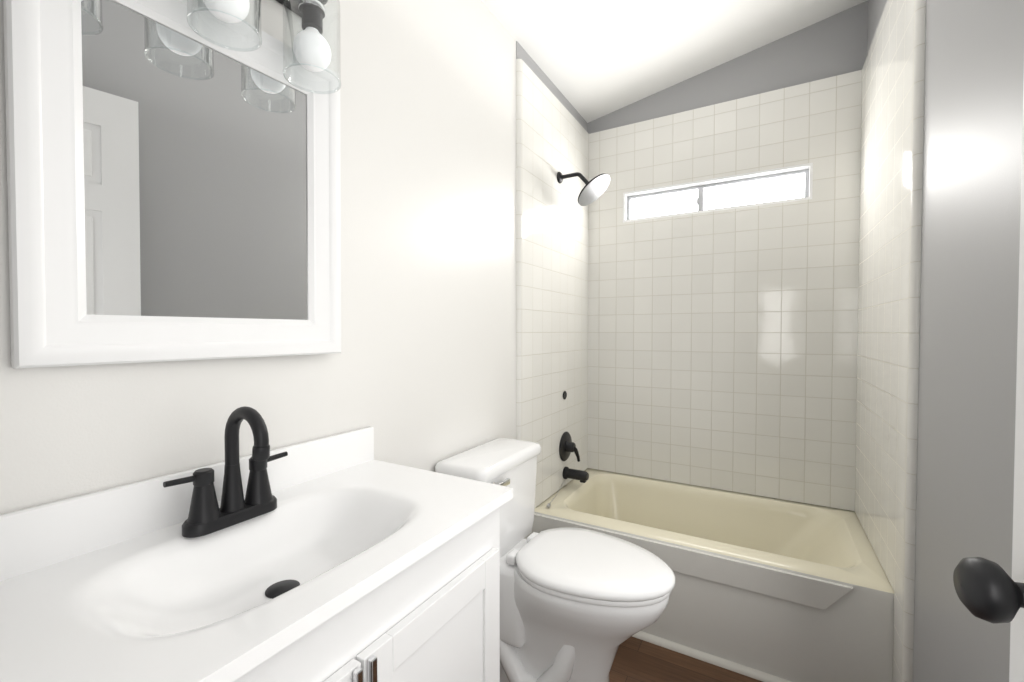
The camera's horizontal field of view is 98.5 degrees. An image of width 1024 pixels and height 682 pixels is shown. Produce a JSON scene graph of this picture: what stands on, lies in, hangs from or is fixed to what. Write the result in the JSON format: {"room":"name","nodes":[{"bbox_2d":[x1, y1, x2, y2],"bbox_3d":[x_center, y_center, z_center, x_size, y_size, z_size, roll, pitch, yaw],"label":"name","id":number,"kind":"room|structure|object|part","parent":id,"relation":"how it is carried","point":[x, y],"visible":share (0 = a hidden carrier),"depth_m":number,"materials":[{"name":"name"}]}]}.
{"room":"bathroom","nodes":[
{"label":"bathroom","id":0,"kind":"room"},
{"bbox_2d":[0,0,515,514],"bbox_3d":[-0.648,-0.226,0.993,0.120,3.030,4.520,1,1,30],"label":"wall","id":1,"kind":"structure","parent":0,"point":[418,372],"depth_m":1.32,"materials":[{"name":"white paint"}]},
{"bbox_2d":[3,0,340,367],"bbox_3d":[-0.598,-0.319,0.896,0.058,0.710,0.569,1,1,30],"label":"mirror","id":2,"kind":"object","parent":1,"relation":"attached to","point":[174,185],"visible":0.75,"depth_m":0.82,"materials":[{"name":"white paint"}]},
{"bbox_3d":[-0.605,-0.319,0.901,0.023,0.570,0.428,1,1,30],"label":"glass","id":3,"kind":"part","parent":2,"relation":"part of","materials":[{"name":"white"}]},
{"bbox_2d":[187,0,340,93],"bbox_3d":[-0.560,-0.712,0.835,0.177,0.271,0.560,1,1,30],"label":"sconce","id":4,"kind":"object","parent":1,"relation":"attached to","point":[311,49],"visible":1,"depth_m":0.95,"materials":[{"name":"black"}]},
{"bbox_3d":[-0.534,-0.644,0.822,0.078,0.085,0.078,1,1,30],"label":"bulb","id":5,"kind":"part","parent":4,"relation":"part of","materials":[{"name":"white glass"}]},
{"bbox_3d":[-0.534,-0.669,0.821,0.118,0.186,0.118,1,1,30],"label":"lamp shade","id":6,"kind":"part","parent":4,"relation":"part of","materials":[{"name":"clear glass"}]},
{"bbox_3d":[-0.443,-0.673,0.979,0.118,0.186,0.118,1,1,30],"label":"lamp shade","id":7,"kind":"part","parent":4,"relation":"part of","materials":[{"name":"clear glass"}]},
{"bbox_2d":[516,41,586,130],"bbox_3d":[0.248,-1.405,2.397,0.004,0.230,0.910,1,1,30],"label":"wall","id":8,"kind":"structure","parent":1,"relation":"attached to","point":[528,60],"depth_m":2.28,"materials":[{"name":"grey paint"}]},
{"bbox_2d":[516,59,588,538],"bbox_3d":[0.256,-0.016,2.422,0.022,2.550,0.910,1,1,30],"label":"tile","id":9,"kind":"structure","parent":1,"relation":"attached to","point":[552,214],"depth_m":2.29,"materials":[{"name":"beige tile"}]},
{"bbox_2d":[559,432,579,461],"bbox_3d":[0.331,0.596,2.466,0.074,0.170,0.164,1,1,30],"label":"tub valve","id":10,"kind":"object","parent":9,"relation":"attached to","point":[567,446],"visible":1,"depth_m":2.45,"materials":[{"name":"black metal"}]},
{"bbox_2d":[563,467,588,482],"bbox_3d":[0.357,0.744,2.454,0.135,0.069,0.068,1,1,30],"label":"tub spout","id":11,"kind":"object","parent":9,"relation":"attached to","point":[580,475],"visible":1,"depth_m":2.43,"materials":[{"name":"black metal"}]},
{"bbox_2d":[557,172,609,205],"bbox_3d":[0.373,-0.811,2.309,0.274,0.195,0.200,1,1,30],"label":"shower head","id":12,"kind":"object","parent":9,"relation":"attached to","point":[593,189],"visible":1,"depth_m":2.29},
{"bbox_2d":[481,0,866,122],"bbox_3d":[0.275,-1.558,0.444,2.400,0.529,4.700,1,1,30],"label":"ceiling","id":13,"kind":"structure","parent":0,"point":[594,59],"depth_m":2.12,"materials":[{"name":"white paint"}]},
{"bbox_2d":[609,636,762,681],"bbox_3d":[0.270,1.330,0.496,2.240,0.060,4.520,1,1,30],"label":"floor","id":14,"kind":"structure","parent":0,"point":[637,660],"depth_m":1.72,"materials":[{"name":"brown wood"}]},
{"bbox_2d":[0,406,512,681],"bbox_3d":[-0.425,0.710,0.790,0.481,1.168,0.877,1,1,30],"label":"bathroom vanity","id":15,"kind":"object","parent":14,"relation":"on","point":[344,557],"visible":1,"depth_m":0.76,"materials":[{"name":"white"}]},
{"bbox_2d":[162,406,287,537],"bbox_3d":[-0.512,0.238,0.843,0.141,0.227,0.226,1,1,30],"label":"faucet","id":16,"kind":"object","parent":15,"relation":"on","point":[205,519],"depth_m":0.85,"materials":[{"name":"black metal"}]},
{"bbox_2d":[435,438,674,681],"bbox_3d":[0.163,0.848,1.529,0.763,0.861,0.444,1,1,30],"label":"toilet","id":17,"kind":"object","parent":14,"relation":"on","point":[579,604],"visible":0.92,"depth_m":1.43,"materials":[{"name":"white ceramic"}]},
{"bbox_3d":[-0.075,0.591,1.661,0.214,0.354,0.444,1,1,30],"label":"tank","id":18,"kind":"part","parent":17,"relation":"part of","materials":[{"name":"white ceramic"}]},
{"bbox_3d":[-0.040,0.487,1.500,0.030,0.028,0.090,1,1,30],"label":"lever","id":19,"kind":"part","parent":17,"relation":"part of","materials":[{"name":"silver metal"}]},
{"bbox_3d":[0.261,0.739,1.470,0.536,0.056,0.402,1,1,30],"label":"seat","id":20,"kind":"part","parent":17,"relation":"part of","materials":[{"name":"white plastic"}]},
{"bbox_2d":[532,468,893,681],"bbox_3d":[0.881,1.045,2.149,1.394,0.440,0.789,1,1,30],"label":"bathtub","id":21,"kind":"object","parent":14,"relation":"on","point":[792,591],"visible":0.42,"depth_m":1.77,"materials":[{"name":"ceramic"}]},
{"bbox_2d":[547,479,565,507],"bbox_3d":[0.240,0.797,2.314,0.055,0.044,0.322,1,1,30],"label":"chain","id":22,"kind":"object","parent":21,"relation":"on","point":[548,505],"visible":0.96,"depth_m":2.19,"materials":[{"name":"silver metal"}]},
{"bbox_2d":[632,631,791,681],"bbox_3d":[0.674,1.261,1.817,1.376,0.022,0.022,1,1,30],"label":"baseboard","id":23,"kind":"structure","parent":21,"relation":"attached to","point":[716,660],"depth_m":1.75,"materials":[{"name":"white wood"}]},
{"bbox_2d":[587,0,867,511],"bbox_3d":[1.110,-0.283,2.518,1.400,3.080,0.120,1,1,30],"label":"wall","id":24,"kind":"structure","parent":0,"point":[833,45],"depth_m":2.29,"materials":[{"name":"grey paint"}]},
{"bbox_2d":[623,163,812,222],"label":"window","id":25,"kind":"structure","parent":24,"relation":"in","point":[809,166],"depth_m":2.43,"materials":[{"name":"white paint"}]},
{"bbox_3d":[1.114,-0.802,2.483,0.926,0.156,0.037,1,1,30],"label":"window frame alu","id":26,"kind":"part","parent":25,"relation":"part of","materials":[{"name":"white metal"}]},
{"bbox_2d":[588,70,861,510],"bbox_3d":[1.075,-0.237,2.457,1.356,2.108,0.022,1,1,30],"label":"tile","id":27,"kind":"structure","parent":24,"relation":"attached to","point":[722,349],"depth_m":2.38,"materials":[{"name":"beige tile"}]},
{"bbox_2d":[867,0,1023,681],"bbox_3d":[1.063,-0.249,0.917,0.120,3.080,2.940,1,1,30],"label":"wall","id":28,"kind":"structure","parent":0,"point":[972,151],"depth_m":1.02,"materials":[{"name":"grey paint"}]},
{"bbox_2d":[855,0,925,681],"bbox_3d":[1.449,-0.001,1.733,0.022,2.550,0.910,1,1,30],"label":"tile","id":29,"kind":"structure","parent":28,"relation":"attached to","point":[892,120],"depth_m":1.53,"materials":[{"name":"beige tile"}]},
{"bbox_2d":[953,83,1023,681],"bbox_3d":[0.426,0.203,0.139,0.178,2.192,0.722,0,1,22],"label":"door","id":30,"kind":"structure","parent":28,"relation":"in","point":[989,591],"depth_m":0.46,"materials":[{"name":"white wood"}]}
]}

